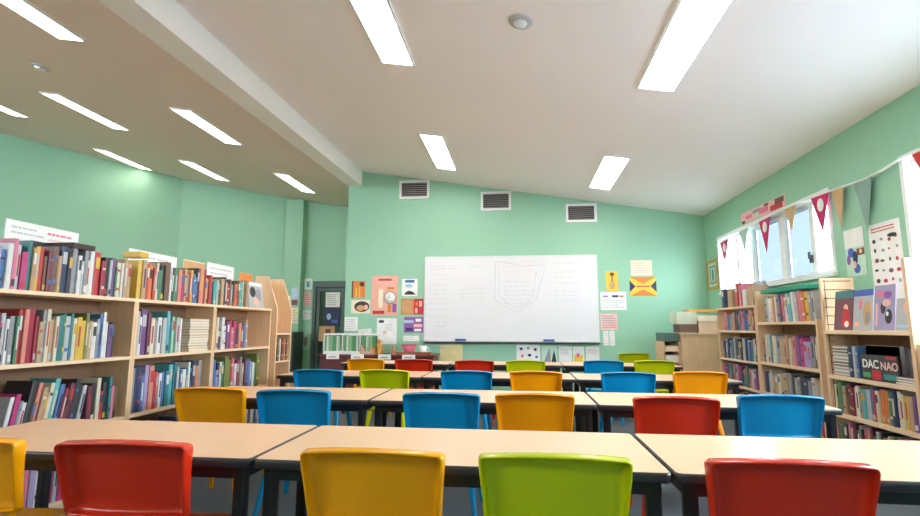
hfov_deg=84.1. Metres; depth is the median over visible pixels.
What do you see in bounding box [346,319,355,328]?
print
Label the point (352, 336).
folder
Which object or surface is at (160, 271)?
book
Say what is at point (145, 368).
book
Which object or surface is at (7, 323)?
book
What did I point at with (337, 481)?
chair
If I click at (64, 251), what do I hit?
book
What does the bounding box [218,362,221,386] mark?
book
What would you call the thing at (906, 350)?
book
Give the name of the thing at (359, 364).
chair
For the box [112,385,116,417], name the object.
book
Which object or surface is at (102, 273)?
book
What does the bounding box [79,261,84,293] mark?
book
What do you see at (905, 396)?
book
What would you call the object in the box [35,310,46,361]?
book
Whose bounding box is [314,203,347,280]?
wall
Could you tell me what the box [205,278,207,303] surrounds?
book
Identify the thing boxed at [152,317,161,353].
book
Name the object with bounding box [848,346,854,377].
book
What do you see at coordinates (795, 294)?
book
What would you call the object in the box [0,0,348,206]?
ceiling
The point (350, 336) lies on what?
folder
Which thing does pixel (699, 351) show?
base cabinet
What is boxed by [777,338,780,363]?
book
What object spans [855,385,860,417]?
book
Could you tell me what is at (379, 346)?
figurine
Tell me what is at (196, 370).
book
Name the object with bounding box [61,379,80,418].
book
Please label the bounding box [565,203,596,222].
air vent
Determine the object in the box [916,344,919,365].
bookcase
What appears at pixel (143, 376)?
book
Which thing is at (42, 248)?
book
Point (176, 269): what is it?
book
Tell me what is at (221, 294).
book
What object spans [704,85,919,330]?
wall
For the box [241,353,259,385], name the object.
book
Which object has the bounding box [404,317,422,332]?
picture
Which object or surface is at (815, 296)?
book
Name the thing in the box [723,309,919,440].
books
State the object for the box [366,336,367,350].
folder
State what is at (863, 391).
book
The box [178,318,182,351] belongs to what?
book
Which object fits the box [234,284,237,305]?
book
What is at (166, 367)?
book
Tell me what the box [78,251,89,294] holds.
book
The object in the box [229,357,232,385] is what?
book
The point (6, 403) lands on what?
book
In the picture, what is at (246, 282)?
book
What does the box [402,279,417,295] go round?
picture
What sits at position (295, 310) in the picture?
paper sign
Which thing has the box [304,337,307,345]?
print
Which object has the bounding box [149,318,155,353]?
book
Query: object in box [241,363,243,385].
book
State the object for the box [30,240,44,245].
divider
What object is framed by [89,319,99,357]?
book
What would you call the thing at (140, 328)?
book
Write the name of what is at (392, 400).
school desk
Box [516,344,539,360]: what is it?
paper sign
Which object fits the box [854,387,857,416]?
book
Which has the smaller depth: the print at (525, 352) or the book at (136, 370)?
the book at (136, 370)
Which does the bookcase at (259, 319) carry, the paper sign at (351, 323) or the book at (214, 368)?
the book at (214, 368)
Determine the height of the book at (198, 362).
0.350 m
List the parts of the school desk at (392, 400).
leg, leg, frame, leg, leg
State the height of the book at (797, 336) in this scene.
0.336 m
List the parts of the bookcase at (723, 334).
panel, shelf, shelf, panel, shelf, panel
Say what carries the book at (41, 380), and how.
on the bookcase at (120, 311)
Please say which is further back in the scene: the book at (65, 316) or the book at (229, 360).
the book at (229, 360)
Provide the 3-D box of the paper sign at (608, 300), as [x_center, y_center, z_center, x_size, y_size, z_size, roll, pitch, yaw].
[2.801,0.785,9.315,0.460,0.330,0.005,-1,-8,7]
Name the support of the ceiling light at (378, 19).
attached to the ceiling at (537, 109)
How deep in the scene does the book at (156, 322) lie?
4.20 m
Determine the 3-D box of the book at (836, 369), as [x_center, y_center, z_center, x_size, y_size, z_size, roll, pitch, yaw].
[3.674,1.051,4.750,0.221,0.030,0.222,-1,-8,7]
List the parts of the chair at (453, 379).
backrest, leg, leg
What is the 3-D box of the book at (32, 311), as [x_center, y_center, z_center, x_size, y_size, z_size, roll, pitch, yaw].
[-2.746,0.478,3.141,0.215,0.330,0.050,-1,-8,7]
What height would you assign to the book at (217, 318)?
0.317 m
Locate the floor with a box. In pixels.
[190,410,919,515]
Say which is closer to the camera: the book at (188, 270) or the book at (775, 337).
the book at (188, 270)
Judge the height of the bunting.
0.576 m
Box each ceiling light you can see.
[0,0,86,42]
[0,104,29,117]
[39,91,130,130]
[92,148,152,170]
[169,107,243,145]
[178,160,230,181]
[273,173,315,193]
[348,0,414,66]
[418,132,456,170]
[588,154,630,189]
[636,0,734,92]
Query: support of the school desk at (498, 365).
on the floor
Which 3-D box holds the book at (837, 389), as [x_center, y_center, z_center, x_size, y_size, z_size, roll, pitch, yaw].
[3.673,1.325,4.800,0.218,0.251,0.033,-1,-8,7]
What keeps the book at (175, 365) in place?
on the bookcase at (185, 310)
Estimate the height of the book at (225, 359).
0.360 m
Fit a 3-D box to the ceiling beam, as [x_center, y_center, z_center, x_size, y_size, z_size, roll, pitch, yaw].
[-3.021,-2.594,4.062,0.340,0.630,12.619,-1,-8,9]
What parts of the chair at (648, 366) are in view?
backrest, seat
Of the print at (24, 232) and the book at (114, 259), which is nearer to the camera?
the print at (24, 232)
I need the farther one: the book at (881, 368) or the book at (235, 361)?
the book at (235, 361)
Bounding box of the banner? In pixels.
[741,194,785,224]
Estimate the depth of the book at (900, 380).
3.94 m
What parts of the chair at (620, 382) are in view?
leg, backrest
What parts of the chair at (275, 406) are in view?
leg, leg, backrest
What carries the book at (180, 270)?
on the bookcase at (185, 310)
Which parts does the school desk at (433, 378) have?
leg, frame, leg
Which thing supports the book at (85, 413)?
on the bookcase at (120, 311)
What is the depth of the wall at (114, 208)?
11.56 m
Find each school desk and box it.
[0,418,317,515]
[227,386,390,426]
[254,425,671,515]
[277,370,430,388]
[340,360,453,413]
[370,389,596,431]
[422,372,575,431]
[449,361,562,371]
[560,362,682,389]
[571,373,742,435]
[586,392,842,438]
[634,434,919,515]
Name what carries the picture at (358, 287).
attached to the wall at (388, 235)
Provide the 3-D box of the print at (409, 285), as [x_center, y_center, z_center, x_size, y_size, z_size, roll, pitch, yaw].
[-0.958,0.562,9.785,0.229,0.284,0.001,-1,-8,7]
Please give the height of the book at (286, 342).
0.270 m
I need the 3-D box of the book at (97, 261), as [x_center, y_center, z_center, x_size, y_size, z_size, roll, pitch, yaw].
[-2.673,0.114,3.639,0.184,0.310,0.050,-1,-8,7]
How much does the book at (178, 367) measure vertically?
0.314 m
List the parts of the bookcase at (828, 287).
panel, shelf, shelf, shelf, panel, panel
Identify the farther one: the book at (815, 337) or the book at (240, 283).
the book at (240, 283)
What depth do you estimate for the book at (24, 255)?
3.08 m
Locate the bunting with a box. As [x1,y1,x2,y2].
[716,149,919,261]
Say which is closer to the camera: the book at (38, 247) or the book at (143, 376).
the book at (38, 247)
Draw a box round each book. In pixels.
[0,238,19,288]
[0,243,13,288]
[0,249,5,287]
[0,309,23,363]
[0,313,6,362]
[0,319,9,364]
[0,394,21,425]
[0,397,14,427]
[3,380,38,423]
[5,316,15,364]
[10,316,20,363]
[14,244,21,288]
[14,401,23,424]
[17,252,28,289]
[18,309,30,363]
[18,403,26,423]
[19,240,32,289]
[24,309,35,362]
[28,248,37,290]
[28,402,36,421]
[30,316,38,362]
[30,378,60,418]
[32,246,40,290]
[32,383,43,421]
[34,322,43,362]
[34,387,48,420]
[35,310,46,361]
[36,247,44,290]
[36,309,51,361]
[40,246,59,291]
[40,256,47,291]
[41,393,48,419]
[43,383,55,419]
[44,250,54,291]
[46,320,54,361]
[50,316,59,360]
[51,315,64,360]
[52,314,66,360]
[52,384,65,417]
[55,256,62,292]
[57,246,68,292]
[58,388,68,418]
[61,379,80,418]
[61,383,75,418]
[62,316,70,360]
[62,390,70,418]
[64,252,72,292]
[64,313,89,358]
[67,314,74,359]
[69,248,77,293]
[70,318,77,359]
[72,382,81,418]
[73,377,101,419]
[74,255,82,293]
[74,317,82,359]
[74,385,87,418]
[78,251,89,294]
[78,312,106,357]
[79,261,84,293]
[79,321,85,358]
[80,386,91,418]
[82,383,95,418]
[85,260,89,294]
[86,321,92,358]
[87,251,94,294]
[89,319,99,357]
[89,322,96,358]
[90,314,103,357]
[91,252,100,295]
[91,376,112,418]
[97,261,106,295]
[98,391,102,419]
[100,382,107,419]
[101,257,109,295]
[103,322,107,357]
[105,324,112,356]
[106,260,112,296]
[108,323,114,356]
[109,385,114,418]
[110,258,115,296]
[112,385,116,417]
[113,267,117,296]
[115,262,120,296]
[116,259,128,297]
[118,263,124,296]
[125,264,131,297]
[128,260,142,298]
[130,368,135,413]
[132,367,137,412]
[134,365,149,410]
[134,367,141,412]
[135,311,140,354]
[137,317,141,354]
[139,309,147,354]
[139,375,144,411]
[140,260,147,298]
[144,313,151,354]
[145,264,149,298]
[146,365,154,409]
[147,265,152,299]
[148,262,170,300]
[148,263,159,299]
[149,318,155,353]
[150,311,170,352]
[151,268,156,299]
[151,372,156,408]
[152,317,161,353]
[153,321,157,353]
[153,364,172,404]
[154,363,177,404]
[154,370,169,406]
[154,371,164,406]
[155,372,157,405]
[155,373,161,407]
[157,270,162,299]
[159,265,164,300]
[160,318,166,353]
[168,267,172,300]
[168,321,171,352]
[168,362,190,386]
[169,316,174,352]
[170,268,174,300]
[171,360,195,386]
[172,268,178,301]
[172,318,176,352]
[174,317,179,351]
[176,269,181,301]
[176,367,179,388]
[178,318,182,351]
[178,370,182,387]
[179,268,199,302]
[180,273,183,301]
[180,368,187,386]
[180,369,185,387]
[181,269,187,301]
[185,274,188,301]
[185,360,201,386]
[187,272,192,302]
[188,270,193,302]
[189,368,191,386]
[191,274,195,302]
[194,277,197,302]
[194,365,198,386]
[197,268,204,303]
[202,270,206,303]
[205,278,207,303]
[206,275,212,303]
[211,281,215,304]
[212,279,224,304]
[212,280,218,304]
[212,360,215,386]
[213,277,226,304]
[214,317,218,349]
[214,357,228,386]
[214,370,218,386]
[216,361,223,386]
[216,362,219,386]
[217,329,220,348]
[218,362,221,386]
[219,317,224,348]
[223,326,225,348]
[225,320,231,348]
[225,321,229,348]
[226,279,231,305]
[226,284,229,305]
[228,360,230,385]
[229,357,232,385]
[230,284,232,305]
[230,327,233,348]
[231,358,233,385]
[232,281,239,305]
[232,283,234,305]
[232,320,247,346]
[232,321,235,347]
[233,357,241,385]
[233,363,236,385]
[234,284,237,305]
[234,360,238,385]
[235,280,248,306]
[235,328,237,347]
[236,323,241,347]
[239,283,241,305]
[240,282,243,306]
[240,326,243,347]
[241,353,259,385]
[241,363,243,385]
[242,324,245,347]
[242,358,246,385]
[245,359,247,385]
[246,359,249,385]
[248,281,262,307]
[248,361,251,385]
[251,362,254,385]
[253,363,255,385]
[276,339,278,360]
[277,338,285,359]
[278,339,280,360]
[280,339,282,359]
[285,338,287,359]
[721,289,734,307]
[727,290,735,306]
[734,283,751,306]
[738,284,755,305]
[742,289,747,305]
[747,285,767,304]
[764,300,767,321]
[765,335,768,361]
[766,297,770,321]
[767,334,785,362]
[769,298,773,321]
[770,335,784,362]
[771,296,775,321]
[772,336,775,362]
[774,297,777,321]
[774,336,784,363]
[775,294,784,321]
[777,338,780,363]
[778,295,782,321]
[779,338,784,363]
[780,295,785,321]
[782,338,785,364]
[783,298,787,321]
[784,339,786,364]
[785,294,789,321]
[785,335,795,364]
[787,293,792,321]
[789,338,791,364]
[790,291,796,321]
[790,338,794,365]
[792,337,797,365]
[794,293,798,321]
[796,335,815,365]
[797,290,817,320]
[797,339,801,366]
[800,292,806,320]
[800,338,810,366]
[803,342,808,367]
[804,292,810,320]
[807,291,813,320]
[807,342,812,367]
[810,291,821,320]
[810,336,815,368]
[814,338,817,368]
[815,337,818,368]
[832,345,857,348]
[833,349,847,352]
[833,352,847,355]
[833,355,848,359]
[834,358,848,362]
[834,362,849,366]
[834,365,849,369]
[834,368,849,372]
[834,384,837,407]
[835,371,850,376]
[836,385,839,408]
[838,381,856,413]
[842,386,847,413]
[846,384,850,414]
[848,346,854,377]
[848,383,872,415]
[850,387,856,415]
[852,346,857,377]
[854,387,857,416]
[855,346,865,378]
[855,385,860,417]
[858,385,881,418]
[860,354,900,383]
[861,389,867,419]
[865,345,906,375]
[865,389,872,420]
[870,387,893,420]
[872,389,879,421]
[875,391,882,422]
[879,389,905,423]
[884,390,903,424]
[887,391,893,425]
[890,390,900,427]
[896,382,914,386]
[897,376,914,380]
[897,379,914,383]
[897,391,915,427]
[898,393,915,429]
[904,348,911,375]
[904,395,915,430]
[907,396,915,431]
[909,349,913,375]
[912,396,919,432]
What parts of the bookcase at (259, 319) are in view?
panel, panel, shelf, panel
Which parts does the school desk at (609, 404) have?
leg, leg, frame, leg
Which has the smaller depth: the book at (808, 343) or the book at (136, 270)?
the book at (136, 270)
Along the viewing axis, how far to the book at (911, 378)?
3.96 m
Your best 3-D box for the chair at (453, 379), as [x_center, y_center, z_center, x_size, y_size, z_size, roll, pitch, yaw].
[0.087,1.533,5.144,0.510,0.824,0.569,-1,-8,7]
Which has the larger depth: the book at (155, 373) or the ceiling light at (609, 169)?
the ceiling light at (609, 169)
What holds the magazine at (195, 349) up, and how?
on the bookcase at (185, 310)
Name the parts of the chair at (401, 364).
backrest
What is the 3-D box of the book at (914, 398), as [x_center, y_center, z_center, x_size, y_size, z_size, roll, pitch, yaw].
[3.546,1.188,3.869,0.172,0.272,0.042,-1,-8,7]
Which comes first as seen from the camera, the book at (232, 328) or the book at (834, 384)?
the book at (834, 384)
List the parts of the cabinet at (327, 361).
door panel, door panel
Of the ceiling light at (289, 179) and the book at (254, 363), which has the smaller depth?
the book at (254, 363)
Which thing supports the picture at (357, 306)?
attached to the wall at (388, 235)
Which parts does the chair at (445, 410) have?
backrest, leg, leg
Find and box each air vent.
[399,180,429,198]
[481,191,510,210]
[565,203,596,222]
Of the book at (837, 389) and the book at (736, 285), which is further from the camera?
the book at (736, 285)
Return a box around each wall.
[0,133,183,267]
[177,179,289,281]
[302,202,316,368]
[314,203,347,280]
[344,172,709,392]
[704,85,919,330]
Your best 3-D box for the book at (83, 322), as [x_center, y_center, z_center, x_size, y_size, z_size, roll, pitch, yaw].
[-2.678,0.563,3.512,0.179,0.262,0.029,-1,-8,7]
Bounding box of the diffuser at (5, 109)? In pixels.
[0,106,24,116]
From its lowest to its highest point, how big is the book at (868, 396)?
0.256 m
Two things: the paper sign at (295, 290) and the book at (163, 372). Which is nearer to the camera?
the book at (163, 372)
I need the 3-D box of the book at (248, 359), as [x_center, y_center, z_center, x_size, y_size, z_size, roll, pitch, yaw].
[-2.416,1.271,5.626,0.174,0.316,0.031,-1,-8,7]
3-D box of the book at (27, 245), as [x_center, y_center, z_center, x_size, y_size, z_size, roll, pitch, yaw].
[-2.726,0.047,3.132,0.174,0.307,0.027,-1,-8,7]
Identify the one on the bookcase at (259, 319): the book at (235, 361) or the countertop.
the book at (235, 361)
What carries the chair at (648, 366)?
on the floor
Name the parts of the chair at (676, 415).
leg, backrest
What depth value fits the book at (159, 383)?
4.23 m
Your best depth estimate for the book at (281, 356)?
6.41 m
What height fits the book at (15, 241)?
0.303 m
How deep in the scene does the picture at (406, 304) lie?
9.74 m
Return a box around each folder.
[330,336,332,350]
[336,336,338,350]
[338,336,341,350]
[344,336,346,350]
[346,336,348,350]
[350,336,351,350]
[352,336,353,350]
[354,336,355,350]
[356,336,359,350]
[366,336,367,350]
[374,336,377,350]
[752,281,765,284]
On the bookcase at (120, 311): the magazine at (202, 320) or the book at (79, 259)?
the book at (79, 259)
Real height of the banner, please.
0.165 m
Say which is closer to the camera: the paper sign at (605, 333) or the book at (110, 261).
the book at (110, 261)
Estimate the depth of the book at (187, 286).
4.61 m
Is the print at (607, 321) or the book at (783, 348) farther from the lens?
the print at (607, 321)
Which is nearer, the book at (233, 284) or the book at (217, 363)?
the book at (217, 363)
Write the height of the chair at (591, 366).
0.824 m
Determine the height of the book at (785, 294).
0.312 m
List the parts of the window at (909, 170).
frame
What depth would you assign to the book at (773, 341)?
6.01 m
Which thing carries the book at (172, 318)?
on the bookcase at (185, 310)
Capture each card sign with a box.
[3,218,78,242]
[128,248,176,267]
[183,259,204,268]
[207,262,233,280]
[239,272,252,281]
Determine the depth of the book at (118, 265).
3.83 m
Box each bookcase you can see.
[0,288,137,507]
[127,299,215,420]
[210,305,271,386]
[655,341,681,392]
[716,305,761,393]
[754,291,829,437]
[818,257,919,438]
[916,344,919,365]
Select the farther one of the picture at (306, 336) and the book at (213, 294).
the picture at (306, 336)
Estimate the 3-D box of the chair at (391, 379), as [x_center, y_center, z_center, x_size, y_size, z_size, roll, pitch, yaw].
[-0.727,1.543,5.238,0.510,0.824,0.569,-1,-8,7]
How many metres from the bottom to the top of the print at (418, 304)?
0.225 m
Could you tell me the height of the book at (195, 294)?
0.242 m
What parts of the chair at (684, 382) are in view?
backrest, leg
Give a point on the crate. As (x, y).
(671, 337)
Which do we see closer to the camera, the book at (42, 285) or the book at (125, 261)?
the book at (42, 285)
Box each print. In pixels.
[11,225,70,242]
[210,267,230,275]
[292,288,297,304]
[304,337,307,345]
[327,314,337,322]
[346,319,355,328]
[354,301,368,311]
[379,320,392,333]
[404,280,415,294]
[415,301,421,312]
[520,347,537,357]
[544,349,555,361]
[574,353,582,361]
[602,295,623,307]
[602,316,615,327]
[609,273,614,288]
[633,263,648,272]
[709,265,716,283]
[875,291,891,325]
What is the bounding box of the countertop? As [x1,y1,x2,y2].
[318,353,439,356]
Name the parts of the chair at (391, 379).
leg, backrest, leg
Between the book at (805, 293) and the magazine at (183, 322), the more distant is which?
the book at (805, 293)
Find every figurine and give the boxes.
[359,345,364,353]
[374,339,383,354]
[390,346,395,354]
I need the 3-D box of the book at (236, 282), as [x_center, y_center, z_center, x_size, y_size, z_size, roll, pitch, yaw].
[-2.456,0.383,5.469,0.184,0.272,0.035,-1,-8,7]
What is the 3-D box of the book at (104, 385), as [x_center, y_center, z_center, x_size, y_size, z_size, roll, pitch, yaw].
[-2.675,1.033,3.696,0.219,0.264,0.037,-1,-8,7]
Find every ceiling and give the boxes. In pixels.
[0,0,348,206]
[175,0,919,215]
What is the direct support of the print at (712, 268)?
attached to the framed picture at (712, 270)
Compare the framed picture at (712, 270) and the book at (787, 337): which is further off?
the framed picture at (712, 270)
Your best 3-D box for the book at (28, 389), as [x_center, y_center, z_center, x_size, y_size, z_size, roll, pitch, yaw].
[-2.717,0.921,3.119,0.188,0.331,0.087,-1,-8,7]
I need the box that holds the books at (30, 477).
[23,409,259,507]
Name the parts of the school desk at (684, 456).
leg, frame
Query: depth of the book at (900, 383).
3.95 m
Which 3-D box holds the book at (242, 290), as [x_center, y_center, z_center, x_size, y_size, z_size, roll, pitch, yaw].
[-2.446,0.395,5.534,0.198,0.267,0.034,-1,-8,7]
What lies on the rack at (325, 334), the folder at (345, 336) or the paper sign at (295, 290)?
the folder at (345, 336)
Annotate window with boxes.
[717,187,837,294]
[898,147,919,257]
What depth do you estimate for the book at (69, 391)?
3.36 m
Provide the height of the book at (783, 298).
0.274 m
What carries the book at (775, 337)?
on the bookcase at (815, 327)
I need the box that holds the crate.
[656,333,678,341]
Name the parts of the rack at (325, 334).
rail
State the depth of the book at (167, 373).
4.31 m
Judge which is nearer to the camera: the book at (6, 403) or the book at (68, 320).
the book at (6, 403)
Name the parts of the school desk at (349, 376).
leg, frame, leg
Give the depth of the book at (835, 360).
4.76 m
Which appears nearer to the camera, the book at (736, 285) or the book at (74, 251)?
the book at (74, 251)
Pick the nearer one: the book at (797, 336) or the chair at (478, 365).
the book at (797, 336)
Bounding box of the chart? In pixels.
[868,217,903,287]
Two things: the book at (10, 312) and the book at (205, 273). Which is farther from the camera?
the book at (205, 273)
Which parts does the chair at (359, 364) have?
backrest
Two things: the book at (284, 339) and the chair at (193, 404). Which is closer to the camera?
the chair at (193, 404)
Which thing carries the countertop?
on the cabinet at (327, 361)
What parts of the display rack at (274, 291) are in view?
panel, panel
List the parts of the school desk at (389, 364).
frame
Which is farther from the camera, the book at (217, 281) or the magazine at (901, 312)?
the book at (217, 281)
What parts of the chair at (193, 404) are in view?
backrest, leg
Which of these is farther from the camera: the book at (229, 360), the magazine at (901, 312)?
the book at (229, 360)
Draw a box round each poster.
[371,276,397,315]
[843,226,867,276]
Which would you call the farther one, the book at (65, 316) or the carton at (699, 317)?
the carton at (699, 317)
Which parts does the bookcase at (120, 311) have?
panel, shelf, shelf, shelf, panel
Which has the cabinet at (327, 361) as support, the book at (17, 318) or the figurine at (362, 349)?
the figurine at (362, 349)
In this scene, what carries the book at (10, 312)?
on the bookcase at (120, 311)
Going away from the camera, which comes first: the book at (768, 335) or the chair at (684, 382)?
the chair at (684, 382)
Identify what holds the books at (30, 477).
on the bookcase at (120, 311)
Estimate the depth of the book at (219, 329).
5.08 m
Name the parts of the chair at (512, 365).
backrest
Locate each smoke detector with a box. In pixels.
[29,62,49,71]
[508,14,532,29]
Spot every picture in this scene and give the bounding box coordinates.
[303,333,309,348]
[351,281,364,297]
[351,300,369,312]
[401,299,412,313]
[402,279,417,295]
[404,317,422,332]
[414,299,423,313]
[542,346,556,361]
[573,346,583,361]
[606,271,618,290]
[629,277,656,295]
[706,258,719,290]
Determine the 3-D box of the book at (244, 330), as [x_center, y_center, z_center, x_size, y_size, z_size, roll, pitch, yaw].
[-2.433,0.846,5.563,0.182,0.258,0.046,-1,-8,7]
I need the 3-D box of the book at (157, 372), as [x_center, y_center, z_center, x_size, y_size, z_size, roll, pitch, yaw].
[-2.607,1.091,4.217,0.204,0.290,0.030,-1,-8,7]
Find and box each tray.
[396,352,431,354]
[423,341,599,343]
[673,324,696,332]
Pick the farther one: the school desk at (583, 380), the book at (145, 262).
the school desk at (583, 380)
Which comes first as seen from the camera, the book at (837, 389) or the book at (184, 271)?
the book at (184, 271)
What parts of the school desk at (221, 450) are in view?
leg, frame, leg, leg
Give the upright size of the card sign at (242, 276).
0.408 m
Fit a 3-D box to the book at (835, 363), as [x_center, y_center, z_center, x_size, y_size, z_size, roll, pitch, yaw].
[3.674,0.990,4.758,0.221,0.030,0.222,-1,-8,7]
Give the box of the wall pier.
[283,199,307,331]
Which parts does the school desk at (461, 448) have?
leg, frame, leg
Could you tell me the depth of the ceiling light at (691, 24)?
4.21 m
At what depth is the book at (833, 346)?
4.85 m
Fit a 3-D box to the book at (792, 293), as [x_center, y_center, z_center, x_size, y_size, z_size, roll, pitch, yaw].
[3.753,0.532,5.591,0.201,0.328,0.078,-1,-8,7]
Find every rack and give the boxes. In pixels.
[256,276,292,386]
[323,333,381,353]
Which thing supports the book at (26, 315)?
on the bookcase at (120, 311)
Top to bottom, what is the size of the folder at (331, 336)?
0.262 m
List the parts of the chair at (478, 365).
backrest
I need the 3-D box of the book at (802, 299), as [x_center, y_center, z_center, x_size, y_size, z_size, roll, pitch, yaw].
[3.715,0.513,5.385,0.185,0.308,0.086,-1,-8,7]
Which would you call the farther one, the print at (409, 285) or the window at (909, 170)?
the print at (409, 285)
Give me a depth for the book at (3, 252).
2.97 m
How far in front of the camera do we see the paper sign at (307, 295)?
12.49 m
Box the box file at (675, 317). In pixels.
[669,312,696,323]
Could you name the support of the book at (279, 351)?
on the display rack at (274, 291)
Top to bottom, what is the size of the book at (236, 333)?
0.210 m
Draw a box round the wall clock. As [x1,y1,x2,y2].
[384,291,395,303]
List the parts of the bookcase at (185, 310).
panel, shelf, panel, shelf, panel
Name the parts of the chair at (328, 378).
backrest, leg, leg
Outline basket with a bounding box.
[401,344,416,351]
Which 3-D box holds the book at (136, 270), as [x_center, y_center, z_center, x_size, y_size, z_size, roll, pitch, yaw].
[-2.624,0.172,4.047,0.178,0.305,0.043,-1,-8,7]
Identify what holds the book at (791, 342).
on the bookcase at (815, 327)
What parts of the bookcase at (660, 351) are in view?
panel, panel, panel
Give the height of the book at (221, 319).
0.317 m
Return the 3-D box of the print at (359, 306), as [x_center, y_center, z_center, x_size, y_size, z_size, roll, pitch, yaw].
[-1.895,0.939,9.844,0.304,0.205,0.001,-1,-8,7]
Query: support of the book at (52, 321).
on the bookcase at (120, 311)
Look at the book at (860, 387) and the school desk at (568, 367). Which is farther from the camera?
the school desk at (568, 367)
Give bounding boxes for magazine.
[180,345,206,348]
[180,348,207,351]
[181,332,208,334]
[181,335,208,337]
[181,337,207,340]
[181,340,207,342]
[181,343,206,345]
[182,319,208,321]
[182,321,208,323]
[182,324,208,326]
[182,327,208,328]
[182,329,207,331]
[834,290,854,329]
[853,288,874,329]
[873,284,896,330]
[896,285,908,330]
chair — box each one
[0,438,68,515]
[54,439,230,515]
[174,387,263,509]
[252,389,331,515]
[293,369,351,425]
[300,447,445,515]
[346,358,390,421]
[359,369,409,426]
[395,359,434,388]
[402,392,481,515]
[441,370,492,429]
[455,360,494,426]
[478,452,632,515]
[495,393,574,431]
[506,360,544,390]
[510,371,561,391]
[583,360,624,425]
[599,372,655,432]
[618,353,649,362]
[630,360,674,418]
[630,396,720,515]
[672,371,727,435]
[704,458,880,515]
[736,394,824,437]
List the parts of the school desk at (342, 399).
frame, leg, leg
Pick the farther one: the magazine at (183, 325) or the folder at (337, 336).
the folder at (337, 336)
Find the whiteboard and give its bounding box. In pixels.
[423,254,599,343]
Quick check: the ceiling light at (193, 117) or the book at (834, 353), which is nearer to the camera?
the book at (834, 353)
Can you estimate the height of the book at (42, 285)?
0.225 m
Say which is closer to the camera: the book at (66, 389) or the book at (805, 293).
the book at (66, 389)
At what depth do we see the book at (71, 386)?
3.41 m
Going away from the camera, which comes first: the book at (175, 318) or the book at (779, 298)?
the book at (175, 318)
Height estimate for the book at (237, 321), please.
0.297 m
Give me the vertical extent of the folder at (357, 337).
0.262 m
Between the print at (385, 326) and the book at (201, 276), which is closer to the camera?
the book at (201, 276)
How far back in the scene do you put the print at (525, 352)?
9.36 m
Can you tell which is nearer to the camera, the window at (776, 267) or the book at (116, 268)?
the book at (116, 268)
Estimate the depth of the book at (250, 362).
5.64 m
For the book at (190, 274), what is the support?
on the bookcase at (185, 310)
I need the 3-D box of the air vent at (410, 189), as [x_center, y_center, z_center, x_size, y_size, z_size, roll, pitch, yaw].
[-0.899,-1.344,10.029,0.600,0.370,0.030,-1,-8,7]
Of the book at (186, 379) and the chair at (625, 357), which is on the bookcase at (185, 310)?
the book at (186, 379)
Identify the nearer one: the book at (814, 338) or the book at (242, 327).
the book at (814, 338)
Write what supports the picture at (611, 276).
attached to the wall at (388, 235)
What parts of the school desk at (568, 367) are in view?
frame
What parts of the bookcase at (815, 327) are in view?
panel, shelf, shelf, panel, panel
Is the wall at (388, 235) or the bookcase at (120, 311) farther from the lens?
the wall at (388, 235)
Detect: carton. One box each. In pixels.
[697,315,716,320]
[697,321,717,332]
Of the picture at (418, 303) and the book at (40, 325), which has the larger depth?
the picture at (418, 303)
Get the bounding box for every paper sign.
[291,287,298,305]
[292,308,297,323]
[303,292,310,305]
[303,310,310,318]
[304,279,311,289]
[319,326,334,340]
[324,309,339,324]
[325,292,339,306]
[344,317,357,330]
[358,328,371,332]
[377,318,396,343]
[403,336,418,340]
[440,345,462,361]
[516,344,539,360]
[559,346,571,362]
[586,347,599,360]
[600,292,626,309]
[600,313,617,329]
[603,331,608,345]
[609,331,614,345]
[630,260,651,274]
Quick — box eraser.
[543,339,554,341]
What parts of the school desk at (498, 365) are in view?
frame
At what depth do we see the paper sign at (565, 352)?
9.29 m
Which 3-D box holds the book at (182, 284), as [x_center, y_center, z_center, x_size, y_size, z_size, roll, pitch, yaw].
[-2.567,0.265,4.549,0.194,0.258,0.042,-1,-8,7]
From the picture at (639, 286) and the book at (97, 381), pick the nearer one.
the book at (97, 381)
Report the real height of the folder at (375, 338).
0.262 m
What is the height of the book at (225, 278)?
0.286 m
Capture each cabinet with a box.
[290,332,303,371]
[318,353,439,387]
[669,332,720,371]
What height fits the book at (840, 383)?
0.286 m
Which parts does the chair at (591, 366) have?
seat, backrest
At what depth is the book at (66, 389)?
3.34 m
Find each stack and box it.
[665,345,677,349]
[665,354,678,361]
[682,310,716,311]
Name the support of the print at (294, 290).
attached to the paper sign at (295, 290)
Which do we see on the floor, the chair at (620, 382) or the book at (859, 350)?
the chair at (620, 382)
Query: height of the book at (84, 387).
0.265 m
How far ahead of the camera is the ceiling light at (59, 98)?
8.01 m
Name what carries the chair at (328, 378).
on the floor
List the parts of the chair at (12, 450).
leg, backrest, seat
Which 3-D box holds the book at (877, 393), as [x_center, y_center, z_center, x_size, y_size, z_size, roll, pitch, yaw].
[3.594,1.249,4.274,0.180,0.259,0.042,-1,-8,7]
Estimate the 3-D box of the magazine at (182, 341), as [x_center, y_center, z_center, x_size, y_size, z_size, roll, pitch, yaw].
[-2.539,0.780,4.767,0.207,0.024,0.284,-1,-8,7]
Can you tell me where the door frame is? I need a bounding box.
[310,281,345,368]
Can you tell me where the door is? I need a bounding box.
[318,292,341,363]
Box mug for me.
[419,346,428,351]
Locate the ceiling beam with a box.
[98,0,361,185]
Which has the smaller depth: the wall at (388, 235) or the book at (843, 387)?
the book at (843, 387)
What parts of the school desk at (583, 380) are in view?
leg, leg, frame, leg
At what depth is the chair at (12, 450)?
1.95 m

